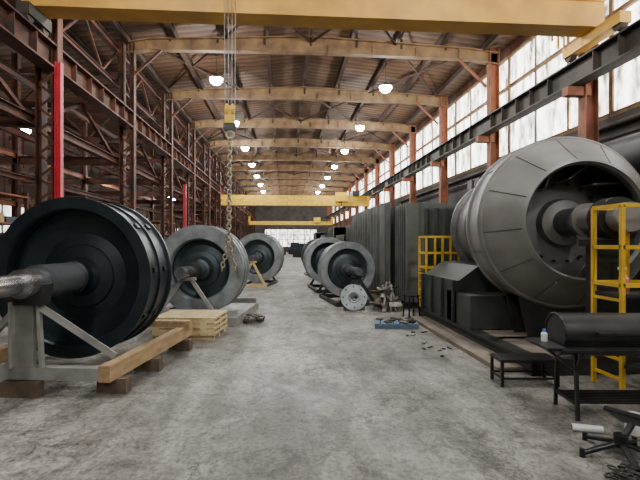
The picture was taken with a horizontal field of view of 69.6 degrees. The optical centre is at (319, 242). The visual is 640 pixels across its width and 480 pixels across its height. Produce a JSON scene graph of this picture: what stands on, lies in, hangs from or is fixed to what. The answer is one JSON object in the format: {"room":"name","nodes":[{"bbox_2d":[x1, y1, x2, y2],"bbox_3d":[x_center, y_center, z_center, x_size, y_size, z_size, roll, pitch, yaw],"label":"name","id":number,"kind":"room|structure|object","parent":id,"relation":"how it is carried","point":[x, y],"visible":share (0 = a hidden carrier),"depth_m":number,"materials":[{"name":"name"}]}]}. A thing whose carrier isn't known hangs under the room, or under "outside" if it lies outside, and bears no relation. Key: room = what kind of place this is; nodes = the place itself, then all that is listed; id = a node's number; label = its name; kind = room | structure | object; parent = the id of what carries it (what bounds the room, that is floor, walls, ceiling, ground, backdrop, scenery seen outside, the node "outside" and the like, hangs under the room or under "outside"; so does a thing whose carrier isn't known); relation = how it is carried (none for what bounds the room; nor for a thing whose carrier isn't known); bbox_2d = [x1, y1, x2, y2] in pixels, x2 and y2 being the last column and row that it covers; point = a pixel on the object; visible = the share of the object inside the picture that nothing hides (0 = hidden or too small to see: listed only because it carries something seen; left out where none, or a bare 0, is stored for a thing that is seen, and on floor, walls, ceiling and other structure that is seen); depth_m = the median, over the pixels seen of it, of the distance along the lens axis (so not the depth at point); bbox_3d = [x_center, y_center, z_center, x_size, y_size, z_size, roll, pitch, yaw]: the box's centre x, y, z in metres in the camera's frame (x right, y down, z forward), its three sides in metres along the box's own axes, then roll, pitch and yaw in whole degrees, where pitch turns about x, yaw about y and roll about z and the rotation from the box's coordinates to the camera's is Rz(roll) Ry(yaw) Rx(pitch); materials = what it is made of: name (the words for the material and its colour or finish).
{"room":"factory workshop","nodes":[
{"label":"factory workshop","id":0,"kind":"room"},
{"bbox_2d":[0,112,211,239],"bbox_3d":[-14.942,-2.550,34.466,0.230,8.300,89.000,0,0,-4],"label":"wall","id":1,"kind":"structure","parent":0,"point":[27,148],"depth_m":25.58,"materials":[{"name":"brown"}]},
{"bbox_2d":[0,205,23,233],"bbox_3d":[-13.684,-1.100,19.769,0.090,1.400,3.500,0,0,-4],"label":"window","id":2,"kind":"structure","parent":1,"relation":"in","point":[6,210],"depth_m":20.04,"materials":[{"name":"glass"}]},
{"bbox_2d":[220,137,236,271],"bbox_3d":[-1.913,-0.801,9.626,0.355,2.836,0.104,0,0,7],"label":"chain","id":3,"kind":"object","parent":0,"point":[229,155],"visible":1,"depth_m":9.60,"materials":[{"name":"metal"}]},
{"bbox_2d":[0,20,502,195],"bbox_3d":[-4.886,-6.874,35.231,18.760,1.912,88.960,0,0,-4],"label":"roof","id":4,"kind":"structure","parent":0,"point":[117,26],"depth_m":20.13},
{"bbox_2d":[341,148,347,153],"bbox_3d":[1.660,-6.745,30.915,0.490,1.489,0.490,0,0,-4],"label":"lamp","id":5,"kind":"object","parent":4,"relation":"hanging from","point":[344,150],"visible":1,"depth_m":30.76,"materials":[{"name":"glass"}]},
{"bbox_2d":[355,124,363,130],"bbox_3d":[2.138,-6.745,24.633,0.490,1.489,0.490,0,0,-4],"label":"lamp","id":6,"kind":"object","parent":4,"relation":"hanging from","point":[359,127],"visible":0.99,"depth_m":24.48,"materials":[{"name":"glass"}]},
{"bbox_2d":[379,63,391,92],"bbox_3d":[2.616,-6.745,18.351,0.490,1.489,0.490,0,0,-4],"label":"lamp","id":7,"kind":"object","parent":4,"relation":"hanging from","point":[385,88],"visible":0.98,"depth_m":18.23,"materials":[{"name":"glass"}]},
{"bbox_2d":[0,0,520,204],"bbox_3d":[-4.787,-7.058,35.238,20.200,1.823,89.000,0,0,-4],"label":"ceiling","id":8,"kind":"structure","parent":0,"point":[251,69],"depth_m":20.73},
{"bbox_2d":[210,53,222,84],"bbox_3d":[-3.935,-6.688,17.452,0.490,1.375,0.490,0,0,-4],"label":"lamp","id":9,"kind":"object","parent":8,"relation":"hanging from","point":[215,80],"visible":0.97,"depth_m":17.33,"materials":[{"name":"glass"}]},
{"bbox_2d":[241,145,248,150],"bbox_3d":[-4.891,-6.688,30.015,0.490,1.375,0.490,0,0,-4],"label":"lamp","id":10,"kind":"object","parent":8,"relation":"hanging from","point":[244,148],"visible":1,"depth_m":29.85,"materials":[{"name":"glass"}]},
{"bbox_2d":[221,206,330,251],"bbox_3d":[-8.169,-3.100,79.710,20.600,9.400,0.200,0,0,-4],"label":"wall","id":11,"kind":"structure","parent":0,"point":[262,213],"depth_m":79.81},
{"bbox_2d":[265,229,316,246],"bbox_3d":[-5.075,-0.865,79.895,9.000,3.130,0.140,0,0,-4],"label":"window","id":12,"kind":"structure","parent":11,"relation":"in","point":[284,236],"depth_m":79.90,"materials":[{"name":"glass"}]},
{"bbox_2d":[247,190,335,195],"bbox_3d":[-3.617,-6.560,62.706,12.907,1.979,0.240,0,0,-4],"label":"girder","id":13,"kind":"object","parent":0,"point":[286,192],"depth_m":62.63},
{"bbox_2d":[242,185,344,194],"bbox_3d":[-3.223,-6.560,57.521,12.907,1.979,0.240,0,0,-4],"label":"girder","id":14,"kind":"object","parent":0,"point":[303,188],"depth_m":57.52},
{"bbox_2d":[238,179,350,192],"bbox_3d":[-2.828,-6.560,52.336,12.907,1.979,0.240,0,0,-4],"label":"girder","id":15,"kind":"object","parent":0,"point":[274,182],"depth_m":52.31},
{"bbox_2d":[233,171,358,188],"bbox_3d":[-2.434,-6.560,47.151,12.907,1.979,0.240,0,0,-4],"label":"girder","id":16,"kind":"object","parent":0,"point":[278,175],"depth_m":47.09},
{"bbox_2d":[226,161,367,181],"bbox_3d":[-2.040,-6.560,41.966,12.907,1.979,0.240,0,0,-4],"label":"girder","id":17,"kind":"object","parent":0,"point":[284,167],"depth_m":41.91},
{"bbox_2d":[217,149,378,173],"bbox_3d":[-1.645,-6.560,36.781,12.907,1.979,0.240,0,0,-4],"label":"girder","id":18,"kind":"object","parent":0,"point":[278,156],"depth_m":36.75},
{"bbox_2d":[206,133,393,162],"bbox_3d":[-1.251,-6.560,31.596,12.907,1.979,0.240,0,0,-4],"label":"girder","id":19,"kind":"object","parent":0,"point":[284,142],"depth_m":31.56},
{"bbox_2d":[190,112,415,146],"bbox_3d":[-0.856,-6.560,26.411,12.907,1.979,0.240,0,0,-4],"label":"girder","id":20,"kind":"object","parent":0,"point":[311,123],"depth_m":26.39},
{"bbox_2d":[130,25,480,195],"bbox_3d":[-1.894,-7.000,36.762,12.252,0.060,83.230,0,0,-4],"label":"roof bracing","id":21,"kind":"structure","parent":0,"point":[193,66],"depth_m":20.91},
{"bbox_2d":[166,79,446,124],"bbox_3d":[-0.462,-6.560,21.226,12.907,1.979,0.240,0,0,-4],"label":"girder","id":22,"kind":"object","parent":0,"point":[301,93],"depth_m":21.18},
{"bbox_2d":[127,28,497,87],"bbox_3d":[-0.067,-6.560,16.041,12.907,1.979,0.240,0,0,-4],"label":"girder","id":23,"kind":"object","parent":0,"point":[289,45],"depth_m":15.99,"materials":[{"name":"wood"}]},
{"bbox_2d":[0,252,639,479],"bbox_3d":[-4.787,1.700,35.238,20.200,0.200,89.000,0,0,-4],"label":"floor","id":24,"kind":"structure","parent":0,"point":[310,390],"depth_m":4.34,"materials":[{"name":"concrete"}]},
{"bbox_2d":[0,192,29,224],"bbox_3d":[-8.014,0.150,10.422,1.100,2.900,3.100,0,0,-4],"label":"storage rack","id":25,"kind":"object","parent":24,"relation":"on","point":[4,220],"visible":0.28,"depth_m":11.47,"materials":[{"name":"metal"}]},
{"bbox_2d":[35,19,62,204],"bbox_3d":[-6.104,-2.575,10.367,0.700,8.350,0.600,0,0,-4],"label":"column","id":26,"kind":"structure","parent":24,"relation":"on","point":[41,77],"depth_m":10.29,"materials":[{"name":"metal"}]},
{"bbox_2d":[54,61,62,197],"bbox_3d":[-5.211,-1.000,9.181,0.300,5.200,0.300,0,0,-4],"label":"post","id":27,"kind":"object","parent":24,"relation":"on","point":[58,66],"visible":0.48,"depth_m":9.17,"materials":[{"name":"metal"}]},
{"bbox_2d":[0,283,191,398],"bbox_3d":[-3.284,1.015,6.034,2.600,1.170,2.550,0,0,4],"label":"rotor skid","id":28,"kind":"object","parent":24,"relation":"on","point":[21,374],"visible":0.63,"depth_m":4.82,"materials":[{"name":"grey paint"}]},
{"bbox_2d":[0,197,171,358],"bbox_3d":[-3.043,0.420,5.562,2.466,1.960,2.418,0,0,-45],"label":"rotor","id":29,"kind":"object","parent":28,"relation":"on","point":[109,267],"visible":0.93,"depth_m":5.80,"materials":[{"name":"metal"}]},
{"bbox_2d":[0,0,251,233],"bbox_3d":[-11.467,-2.505,34.730,6.600,8.210,88.960,0,0,-4],"label":"steel framework","id":30,"kind":"object","parent":24,"relation":"on","point":[14,115],"visible":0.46,"depth_m":15.46,"materials":[{"name":"metal"}]},
{"bbox_2d":[21,127,30,132],"bbox_3d":[-11.267,-4.310,17.596,0.392,0.340,0.392,0,0,-4],"label":"lamp","id":31,"kind":"object","parent":30,"relation":"hanging from","point":[25,129],"visible":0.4,"depth_m":17.48,"materials":[{"name":"glass"}]},
{"bbox_2d":[119,42,135,210],"bbox_3d":[-6.498,-2.575,15.552,0.700,8.350,0.600,0,0,-4],"label":"column","id":32,"kind":"structure","parent":24,"relation":"on","point":[122,46],"depth_m":15.51,"materials":[{"name":"metal"}]},
{"bbox_2d":[149,219,174,236],"bbox_3d":[-9.231,0.150,26.421,1.100,2.900,3.190,0,0,-4],"label":"storage rack","id":33,"kind":"object","parent":24,"relation":"on","point":[158,227],"visible":0.16,"depth_m":26.11,"materials":[{"name":"metal"}]},
{"bbox_2d":[161,92,172,240],"bbox_3d":[-6.893,-2.575,20.737,0.700,8.350,0.600,0,0,-4],"label":"column","id":34,"kind":"structure","parent":24,"relation":"on","point":[163,95],"depth_m":20.69,"materials":[{"name":"metal"}]},
{"bbox_2d":[183,184,185,227],"bbox_3d":[-6.225,-0.550,21.189,0.300,4.300,0.300,0,0,-4],"label":"post","id":35,"kind":"object","parent":24,"relation":"on","point":[184,185],"visible":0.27,"depth_m":21.13,"materials":[{"name":"metal"}]},
{"bbox_2d":[152,310,226,340],"bbox_3d":[-2.215,1.410,7.953,1.030,0.380,0.900,0,0,2],"label":"pallet stack","id":36,"kind":"object","parent":24,"relation":"on","point":[206,324],"visible":0.72,"depth_m":7.54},
{"bbox_2d":[186,123,194,226],"bbox_3d":[-7.287,-2.575,25.922,0.700,8.350,0.600,0,0,-4],"label":"column","id":37,"kind":"structure","parent":24,"relation":"on","point":[187,124],"depth_m":25.83,"materials":[{"name":"metal"}]},
{"bbox_2d":[202,143,209,225],"bbox_3d":[-7.682,-2.575,31.107,0.700,8.350,0.600,0,0,-4],"label":"column","id":38,"kind":"structure","parent":24,"relation":"on","point":[203,144],"depth_m":31.00,"materials":[{"name":"metal"}]},
{"bbox_2d":[160,277,258,325],"bbox_3d":[-2.519,1.140,10.081,1.930,0.920,2.400,0,0,3],"label":"rotor skid","id":39,"kind":"object","parent":24,"relation":"on","point":[236,317],"visible":0.39,"depth_m":9.08,"materials":[{"name":"grey paint"}]},
{"bbox_2d":[165,225,248,309],"bbox_3d":[-2.587,0.570,10.034,2.044,1.920,2.085,0,0,-42],"label":"rotor","id":40,"kind":"object","parent":39,"relation":"on","point":[197,251],"visible":0.84,"depth_m":9.88,"materials":[{"name":"metal"}]},
{"bbox_2d":[214,157,220,227],"bbox_3d":[-8.076,-2.575,36.292,0.700,8.350,0.600,0,0,-4],"label":"column","id":41,"kind":"structure","parent":24,"relation":"on","point":[215,158],"depth_m":36.19,"materials":[{"name":"metal"}]},
{"bbox_2d":[223,168,228,228],"bbox_3d":[-8.470,-2.575,41.477,0.700,8.350,0.600,0,0,-4],"label":"column","id":42,"kind":"structure","parent":24,"relation":"on","point":[224,208],"depth_m":41.40,"materials":[{"name":"metal"}]},
{"bbox_2d":[230,176,234,235],"bbox_3d":[-8.865,-2.575,46.662,0.700,8.350,0.600,0,0,-4],"label":"column","id":43,"kind":"structure","parent":24,"relation":"on","point":[233,209],"depth_m":46.56,"materials":[{"name":"metal"}]},
{"bbox_2d":[236,183,239,240],"bbox_3d":[-9.259,-2.575,51.847,0.700,8.350,0.600,0,0,-4],"label":"column","id":44,"kind":"structure","parent":24,"relation":"on","point":[236,183],"depth_m":51.83,"materials":[{"name":"metal"}]},
{"bbox_2d":[240,189,243,239],"bbox_3d":[-9.654,-2.575,57.032,0.700,8.350,0.600,0,0,-4],"label":"column","id":45,"kind":"structure","parent":24,"relation":"on","point":[240,189],"depth_m":57.01,"materials":[{"name":"metal"}]},
{"bbox_2d":[244,193,247,236],"bbox_3d":[-10.048,-2.575,62.217,0.700,8.350,0.600,0,0,-4],"label":"column","id":46,"kind":"structure","parent":24,"relation":"on","point":[246,217],"depth_m":62.20,"materials":[{"name":"metal"}]},
{"bbox_2d":[250,206,252,233],"bbox_3d":[-10.837,-2.575,72.587,0.700,8.350,0.600,0,0,-4],"label":"column","id":47,"kind":"structure","parent":24,"relation":"on","point":[250,206],"depth_m":72.59,"materials":[{"name":"metal"}]},
{"bbox_2d":[0,0,255,220],"bbox_3d":[-7.928,-4.188,34.999,0.350,0.625,88.960,0,0,-4],"label":"girder","id":48,"kind":"object","parent":47,"relation":"attached to","point":[17,32],"visible":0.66,"depth_m":11.84,"materials":[{"name":"metal"}]},
{"bbox_2d":[243,314,264,323],"bbox_3d":[-1.331,1.523,9.312,0.431,0.154,0.704,0,0,-4],"label":"rubble pile","id":49,"kind":"object","parent":24,"relation":"on","point":[256,317],"visible":1,"depth_m":9.05,"materials":[{"name":"metal"}]},
{"bbox_2d":[245,261,277,286],"bbox_3d":[-2.362,1.125,17.698,1.100,0.950,2.090,0,0,6],"label":"support stand","id":50,"kind":"object","parent":24,"relation":"on","point":[270,282],"visible":0.51,"depth_m":16.69,"materials":[{"name":"wood"}]},
{"bbox_2d":[240,233,283,281],"bbox_3d":[-2.366,0.550,17.764,1.829,1.860,1.820,0,0,-40],"label":"rotor","id":51,"kind":"object","parent":50,"relation":"on","point":[265,249],"visible":0.87,"depth_m":17.54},
{"bbox_2d":[288,242,298,253],"bbox_3d":[-3.411,0.755,65.931,1.560,1.690,1.820,0,0,26],"label":"tool","id":52,"kind":"object","parent":24,"relation":"on","point":[292,244],"visible":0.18,"depth_m":65.30,"materials":[{"name":"metal"}]},
{"bbox_2d":[293,243,305,256],"bbox_3d":[-1.950,0.820,52.002,1.680,1.560,1.440,0,0,-44],"label":"tool","id":53,"kind":"object","parent":24,"relation":"on","point":[298,246],"visible":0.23,"depth_m":51.44,"materials":[{"name":"metal"}]},
{"bbox_2d":[308,279,330,292],"bbox_3d":[0.260,1.150,15.790,1.100,0.900,2.090,0,0,-9],"label":"support stand","id":54,"kind":"object","parent":24,"relation":"on","point":[311,285],"visible":0.23,"depth_m":15.52,"materials":[{"name":"metal"}]},
{"bbox_2d":[303,237,341,282],"bbox_3d":[0.264,0.600,15.766,1.697,1.600,1.697,0,0,36],"label":"rotor","id":55,"kind":"object","parent":54,"relation":"on","point":[312,254],"visible":0.36,"depth_m":15.60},
{"bbox_2d":[313,233,327,238],"bbox_3d":[0.620,0.275,47.885,2.420,2.650,3.400,0,0,-4],"label":"duct","id":56,"kind":"object","parent":24,"relation":"on","point":[315,235],"visible":0.16,"depth_m":46.13,"materials":[{"name":"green metal"}]},
{"bbox_2d":[331,206,336,225],"bbox_3d":[2.121,-2.700,68.358,0.900,8.600,0.600,0,0,-4],"label":"column","id":57,"kind":"structure","parent":24,"relation":"on","point":[335,207],"depth_m":68.34,"materials":[{"name":"orange metal"}]},
{"bbox_2d":[328,226,345,237],"bbox_3d":[1.909,0.275,30.934,2.420,2.650,3.400,0,0,-4],"label":"duct","id":58,"kind":"object","parent":24,"relation":"on","point":[333,231],"visible":0.12,"depth_m":29.19,"materials":[{"name":"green metal"}]},
{"bbox_2d":[335,206,340,225],"bbox_3d":[2.516,-2.700,63.173,0.900,8.600,0.600,0,0,-4],"label":"column","id":59,"kind":"structure","parent":24,"relation":"on","point":[339,207],"depth_m":63.10,"materials":[{"name":"orange metal"}]},
{"bbox_2d":[336,234,345,241],"bbox_3d":[2.288,0.575,25.948,2.420,2.050,3.400,0,0,-4],"label":"duct","id":60,"kind":"object","parent":24,"relation":"on","point":[342,238],"visible":0.11,"depth_m":24.71,"materials":[{"name":"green metal"}]},
{"bbox_2d":[339,187,345,225],"bbox_3d":[2.910,-2.700,57.988,0.900,8.600,0.600,0,0,-4],"label":"column","id":61,"kind":"structure","parent":24,"relation":"on","point":[344,188],"depth_m":57.98,"materials":[{"name":"orange metal"}]},
{"bbox_2d":[319,275,374,306],"bbox_3d":[0.736,1.209,12.618,1.100,0.782,2.090,0,0,-12],"label":"support stand","id":62,"kind":"object","parent":24,"relation":"on","point":[324,296],"visible":0.45,"depth_m":11.71,"materials":[{"name":"metal"}]},
{"bbox_2d":[318,242,374,296],"bbox_3d":[0.741,0.720,12.593,1.817,1.520,1.564,0,0,38],"label":"rotor","id":63,"kind":"object","parent":62,"relation":"on","point":[339,261],"visible":0.91,"depth_m":12.54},
{"bbox_2d":[345,182,351,225],"bbox_3d":[3.304,-2.700,52.803,0.900,8.600,0.600,0,0,-4],"label":"column","id":64,"kind":"structure","parent":24,"relation":"on","point":[349,211],"depth_m":52.80,"materials":[{"name":"orange metal"}]},
{"bbox_2d":[346,225,351,241],"bbox_3d":[2.630,0.375,21.461,2.420,2.450,3.400,0,0,-4],"label":"duct","id":65,"kind":"object","parent":24,"relation":"on","point":[348,228],"visible":0.06,"depth_m":21.87,"materials":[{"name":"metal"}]},
{"bbox_2d":[340,284,366,310],"bbox_3d":[0.788,1.272,10.741,0.620,0.601,0.250,0,0,-4],"label":"disc","id":66,"kind":"object","parent":24,"relation":"on","point":[348,304],"visible":1,"depth_m":10.71,"materials":[{"name":"metal"}]},
{"bbox_2d":[351,175,358,213],"bbox_3d":[3.699,-2.700,47.618,0.900,8.600,0.600,0,0,-4],"label":"column","id":67,"kind":"structure","parent":24,"relation":"on","point":[357,181],"depth_m":47.62,"materials":[{"name":"orange metal"}]},
{"bbox_2d":[364,167,367,210],"bbox_3d":[4.093,-2.700,42.433,0.900,8.600,0.600,0,0,-4],"label":"column","id":68,"kind":"structure","parent":24,"relation":"on","point":[365,175],"depth_m":42.43,"materials":[{"name":"orange metal"}]},
{"bbox_2d":[370,156,379,205],"bbox_3d":[4.488,-2.700,37.248,0.900,8.600,0.600,0,0,-4],"label":"column","id":69,"kind":"structure","parent":24,"relation":"on","point":[377,166],"depth_m":37.20,"materials":[{"name":"orange metal"}]},
{"bbox_2d":[369,282,401,312],"bbox_3d":[1.537,1.257,10.962,0.801,0.684,0.931,0,0,-4],"label":"pile","id":70,"kind":"object","parent":24,"relation":"on","point":[385,292],"visible":1,"depth_m":10.78,"materials":[{"name":"metal"}]},
{"bbox_2d":[383,142,394,206],"bbox_3d":[4.882,-2.700,32.063,0.900,8.600,0.600,0,0,-4],"label":"column","id":71,"kind":"structure","parent":24,"relation":"on","point":[391,190],"depth_m":32.06,"materials":[{"name":"orange metal"}]},
{"bbox_2d":[374,317,418,328],"bbox_3d":[1.466,1.540,8.894,0.810,0.120,0.669,0,0,6],"label":"pallet","id":72,"kind":"object","parent":24,"relation":"on","point":[392,322],"visible":1,"depth_m":8.63,"materials":[{"name":"metal"}]},
{"bbox_2d":[352,202,456,299],"bbox_3d":[2.800,0.240,15.798,2.620,2.720,6.120,0,0,-4],"label":"corrugated heat exchanger","id":73,"kind":"object","parent":24,"relation":"on","point":[373,228],"visible":0.38,"depth_m":13.46,"materials":[{"name":"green metal"}]},
{"bbox_2d":[402,123,415,202],"bbox_3d":[5.277,-2.700,26.878,0.900,8.600,0.600,0,0,-4],"label":"column","id":74,"kind":"structure","parent":24,"relation":"on","point":[412,137],"depth_m":26.87,"materials":[{"name":"orange metal"}]},
{"bbox_2d":[402,294,419,316],"bbox_3d":[1.973,1.361,9.928,0.285,0.482,0.285,0,0,-19],"label":"stool","id":75,"kind":"object","parent":24,"relation":"on","point":[404,295],"visible":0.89,"depth_m":9.88,"materials":[{"name":"black metal"}]},
{"bbox_2d":[395,202,461,307],"bbox_3d":[3.187,0.310,11.831,2.250,2.580,1.490,0,0,-4],"label":"corrugated heat exchanger","id":76,"kind":"object","parent":24,"relation":"on","point":[412,220],"visible":0.44,"depth_m":11.26,"materials":[{"name":"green metal"}]},
{"bbox_2d":[406,331,451,356],"bbox_3d":[1.756,1.590,7.359,0.474,0.020,1.776,0,0,-4],"label":"debris","id":77,"kind":"object","parent":24,"relation":"on","point":[424,342],"visible":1,"depth_m":7.02,"materials":[{"name":"metal"}]},
{"bbox_2d":[430,94,447,202],"bbox_3d":[5.671,-2.700,21.693,0.900,8.600,0.600,0,0,-4],"label":"column","id":78,"kind":"structure","parent":24,"relation":"on","point":[443,112],"depth_m":21.68,"materials":[{"name":"orange metal"}]},
{"bbox_2d":[418,236,459,305],"bbox_3d":[2.703,0.720,10.475,0.782,1.761,0.562,0,0,-4],"label":"platform","id":79,"kind":"object","parent":24,"relation":"on","point":[426,267],"visible":0.47,"depth_m":10.47,"materials":[{"name":"metal"}]},
{"bbox_2d":[475,46,499,169],"bbox_3d":[6.065,-2.700,16.508,0.900,8.600,0.600,0,0,-4],"label":"column","id":80,"kind":"structure","parent":24,"relation":"on","point":[493,71],"depth_m":16.50,"materials":[{"name":"orange metal"}]},
{"bbox_2d":[410,196,639,376],"bbox_3d":[3.628,0.525,7.807,3.180,2.150,4.781,0,0,-4],"label":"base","id":81,"kind":"object","parent":24,"relation":"on","point":[460,305],"visible":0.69,"depth_m":7.12,"materials":[{"name":"metal"}]},
{"bbox_2d":[466,136,639,308],"bbox_3d":[3.581,-0.300,6.273,2.580,2.580,2.120,0,0,3],"label":"drum","id":82,"kind":"object","parent":81,"relation":"on","point":[526,215],"visible":0.85,"depth_m":6.63,"materials":[{"name":"grey metal"}]},
{"bbox_2d":[490,353,559,386],"bbox_3d":[2.337,1.450,5.272,0.660,0.300,0.340,0,0,0],"label":"steel table","id":83,"kind":"object","parent":24,"relation":"on","point":[543,358],"visible":0.83,"depth_m":5.21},
{"bbox_2d":[468,132,639,312],"bbox_3d":[5.691,-0.225,10.612,1.240,3.650,8.700,0,0,-4],"label":"duct assembly","id":84,"kind":"object","parent":24,"relation":"on","point":[628,147],"visible":0.1,"depth_m":8.51,"materials":[{"name":"metal"}]},
{"bbox_2d":[562,37,598,142],"bbox_3d":[6.460,-2.700,11.323,0.900,8.600,0.600,0,0,-4],"label":"column","id":85,"kind":"structure","parent":24,"relation":"on","point":[587,95],"depth_m":11.29,"materials":[{"name":"orange metal"}]},
{"bbox_2d":[525,312,639,420],"bbox_3d":[2.652,0.981,4.286,1.250,1.241,0.565,0,0,2],"label":"workbench","id":86,"kind":"object","parent":24,"relation":"on","point":[575,335],"visible":0.94,"depth_m":4.18,"materials":[{"name":"black metal"}]},
{"bbox_2d":[541,329,547,341],"bbox_3d":[2.143,0.877,4.395,0.060,0.115,0.060,0,0,-4],"label":"bottle","id":87,"kind":"object","parent":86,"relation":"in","point":[544,335],"visible":1,"depth_m":4.37,"materials":[{"name":"white plastic"}]},
{"bbox_2d":[571,423,603,433],"bbox_3d":[2.260,1.569,3.893,0.236,0.060,0.060,0,0,16],"label":"pipe","id":88,"kind":"object","parent":24,"relation":"on","point":[574,427],"visible":0.98,"depth_m":3.87,"materials":[{"name":"plastic"}]},
{"bbox_2d":[579,405,639,471],"bbox_3d":[2.303,1.436,3.494,0.625,0.328,0.609,0,0,-39],"label":"chair base","id":89,"kind":"object","parent":24,"relation":"on","point":[621,440],"visible":0.95,"depth_m":3.45,"materials":[{"name":"black metal"}]},
{"bbox_2d":[591,203,639,389],"bbox_3d":[3.573,0.590,5.111,0.842,2.021,0.492,0,0,-4],"label":"platform","id":90,"kind":"object","parent":24,"relation":"on","point":[624,246],"visible":0.71,"depth_m":4.99,"materials":[{"name":"metal"}]},
{"bbox_2d":[618,267,628,293],"bbox_3d":[3.287,0.403,4.984,0.110,0.290,0.100,0,0,-4],"label":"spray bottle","id":91,"kind":"object","parent":90,"relation":"on","point":[627,278],"visible":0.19,"depth_m":4.94,"materials":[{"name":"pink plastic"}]},
{"bbox_2d":[604,463,639,479],"bbox_3d":[2.180,1.558,3.103,0.520,0.068,0.278,0,0,-8],"label":"heap","id":92,"kind":"object","parent":24,"relation":"on","point":[628,472],"visible":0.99,"depth_m":3.10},
{"bbox_2d":[624,411,639,436],"bbox_3d":[2.644,1.520,3.872,0.150,0.160,0.150,0,0,-4],"label":"paint can","id":93,"kind":"object","parent":24,"relation":"on","point":[636,431],"visible":0.34,"depth_m":3.81,"materials":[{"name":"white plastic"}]},
{"bbox_3d":[1.727,-2.700,73.543,0.900,8.600,0.600,0,0,-4],"label":"column","id":94,"kind":"structure","parent":24,"relation":"on","visible":0},
{"bbox_2d":[325,19,639,220],"bbox_3d":[4.387,-4.162,35.936,0.350,0.635,88.960,0,0,-4],"label":"girder","id":95,"kind":"object","parent":94,"relation":"on","point":[623,46],"visible":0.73,"depth_m":12.73,"materials":[{"name":"metal"}]},
{"bbox_2d":[248,216,333,224],"bbox_3d":[-4.260,-2.790,67.872,12.400,2.180,1.800,0,0,-4],"label":"crane","id":96,"kind":"object","parent":95,"relation":"hanging from","point":[317,220],"visible":0.98,"depth_m":67.49,"materials":[{"name":"metal"}]},
{"bbox_2d":[221,191,370,216],"bbox_3d":[-2.023,-3.250,38.457,12.400,2.200,1.800,0,0,-4],"label":"crane","id":97,"kind":"object","parent":95,"relation":"on","point":[341,199],"visible":0.9,"depth_m":38.14,"materials":[{"name":"metal"}]},
{"bbox_2d":[16,0,631,139],"bbox_3d":[0.134,-4.176,10.300,12.630,4.048,2.320,0,0,-4],"label":"crane","id":98,"kind":"object","parent":95,"relation":"on","point":[584,19],"visible":0.88,"depth_m":10.05,"materials":[{"name":"metal"}]},
{"bbox_2d":[450,187,474,260],"bbox_3d":[3.670,-0.300,8.696,2.253,2.040,2.800,0,0,-4],"label":"fan housing","id":99,"kind":"object","parent":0,"point":[457,228],"depth_m":9.54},
{"bbox_2d":[333,35,639,225],"bbox_3d":[5.384,-2.775,36.012,0.200,8.750,89.000,0,0,-4],"label":"wall","id":100,"kind":"structure","parent":0,"point":[455,195],"depth_m":19.89,"materials":[{"name":"metal"}]},
{"bbox_2d":[352,184,354,214],"bbox_3d":[3.860,-4.935,55.458,0.110,3.670,5.170,0,0,-4],"label":"window","id":101,"kind":"structure","parent":100,"relation":"in","point":[353,189],"depth_m":54.42,"materials":[{"name":"white glass"}]},
{"bbox_2d":[359,178,362,212],"bbox_3d":[4.254,-4.935,50.273,0.110,3.670,5.170,0,0,-4],"label":"window","id":102,"kind":"structure","parent":100,"relation":"in","point":[360,181],"depth_m":48.74,"materials":[{"name":"white glass"}]},
{"bbox_2d":[362,171,371,210],"bbox_3d":[4.649,-4.935,45.087,0.110,3.670,5.170,0,0,-4],"label":"window","id":103,"kind":"structure","parent":100,"relation":"in","point":[370,172],"depth_m":44.12,"materials":[{"name":"white glass"}]},
{"bbox_2d":[372,160,383,206],"bbox_3d":[5.043,-4.935,39.902,0.110,3.670,5.170,0,0,-4],"label":"window","id":104,"kind":"structure","parent":100,"relation":"in","point":[382,162],"depth_m":39.00,"materials":[{"name":"white glass"}]},
{"bbox_2d":[384,146,399,202],"bbox_3d":[5.437,-4.935,34.717,0.110,3.670,5.170,0,0,-4],"label":"window","id":105,"kind":"structure","parent":100,"relation":"in","point":[397,151],"depth_m":33.73,"materials":[{"name":"white glass"}]},
{"bbox_2d":[400,128,422,197],"bbox_3d":[5.832,-4.935,29.532,0.110,3.670,5.170,0,0,-4],"label":"window","id":106,"kind":"structure","parent":100,"relation":"in","point":[404,150],"depth_m":30.14,"materials":[{"name":"white glass"}]},
{"bbox_2d":[422,100,454,189],"bbox_3d":[6.226,-4.935,24.347,0.110,3.670,5.170,0,0,-4],"label":"window","id":107,"kind":"structure","parent":100,"relation":"in","point":[431,129],"depth_m":24.77,"materials":[{"name":"glass"}]},
{"bbox_2d":[455,56,508,176],"bbox_3d":[6.621,-4.935,19.162,0.110,3.670,5.170,0,0,-4],"label":"window","id":108,"kind":"structure","parent":100,"relation":"in","point":[471,106],"depth_m":19.47,"materials":[{"name":"glass"}]},
{"bbox_2d":[508,0,610,152],"bbox_3d":[7.015,-4.935,13.977,0.110,3.670,5.170,0,0,-4],"label":"window","id":109,"kind":"structure","parent":100,"relation":"in","point":[536,58],"depth_m":14.45,"materials":[{"name":"glass"}]},
{"bbox_2d":[610,0,639,116],"bbox_3d":[7.410,-4.935,8.792,0.110,3.670,5.170,0,0,-4],"label":"window","id":110,"kind":"structure","parent":100,"relation":"in","point":[625,79],"depth_m":10.91,"materials":[{"name":"glass"}]},
{"bbox_3d":[-1.404,-3.100,-9.233,20.600,9.400,0.200,0,0,-4],"label":"wall","id":111,"kind":"structure","parent":0,"visible":0},
{"bbox_2d":[330,112,639,226],"bbox_3d":[5.165,-2.230,35.995,0.120,1.360,88.960,0,0,-4],"label":"conduit","id":112,"kind":"object","parent":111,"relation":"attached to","point":[635,116],"visible":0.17,"depth_m":11.33,"materials":[{"name":"metal"}]},
{"bbox_3d":[-0.099,1.150,22.483,1.276,0.900,2.158,0,0,-4],"label":"support stand","id":113,"kind":"object","parent":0,"visible":0},
{"bbox_2d":[301,239,315,261],"bbox_3d":[-0.095,0.600,22.458,1.697,1.600,1.697,0,0,36],"label":"rotor","id":114,"kind":"object","parent":113,"relation":"on","point":[305,246],"visible":0.11,"depth_m":22.19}
]}

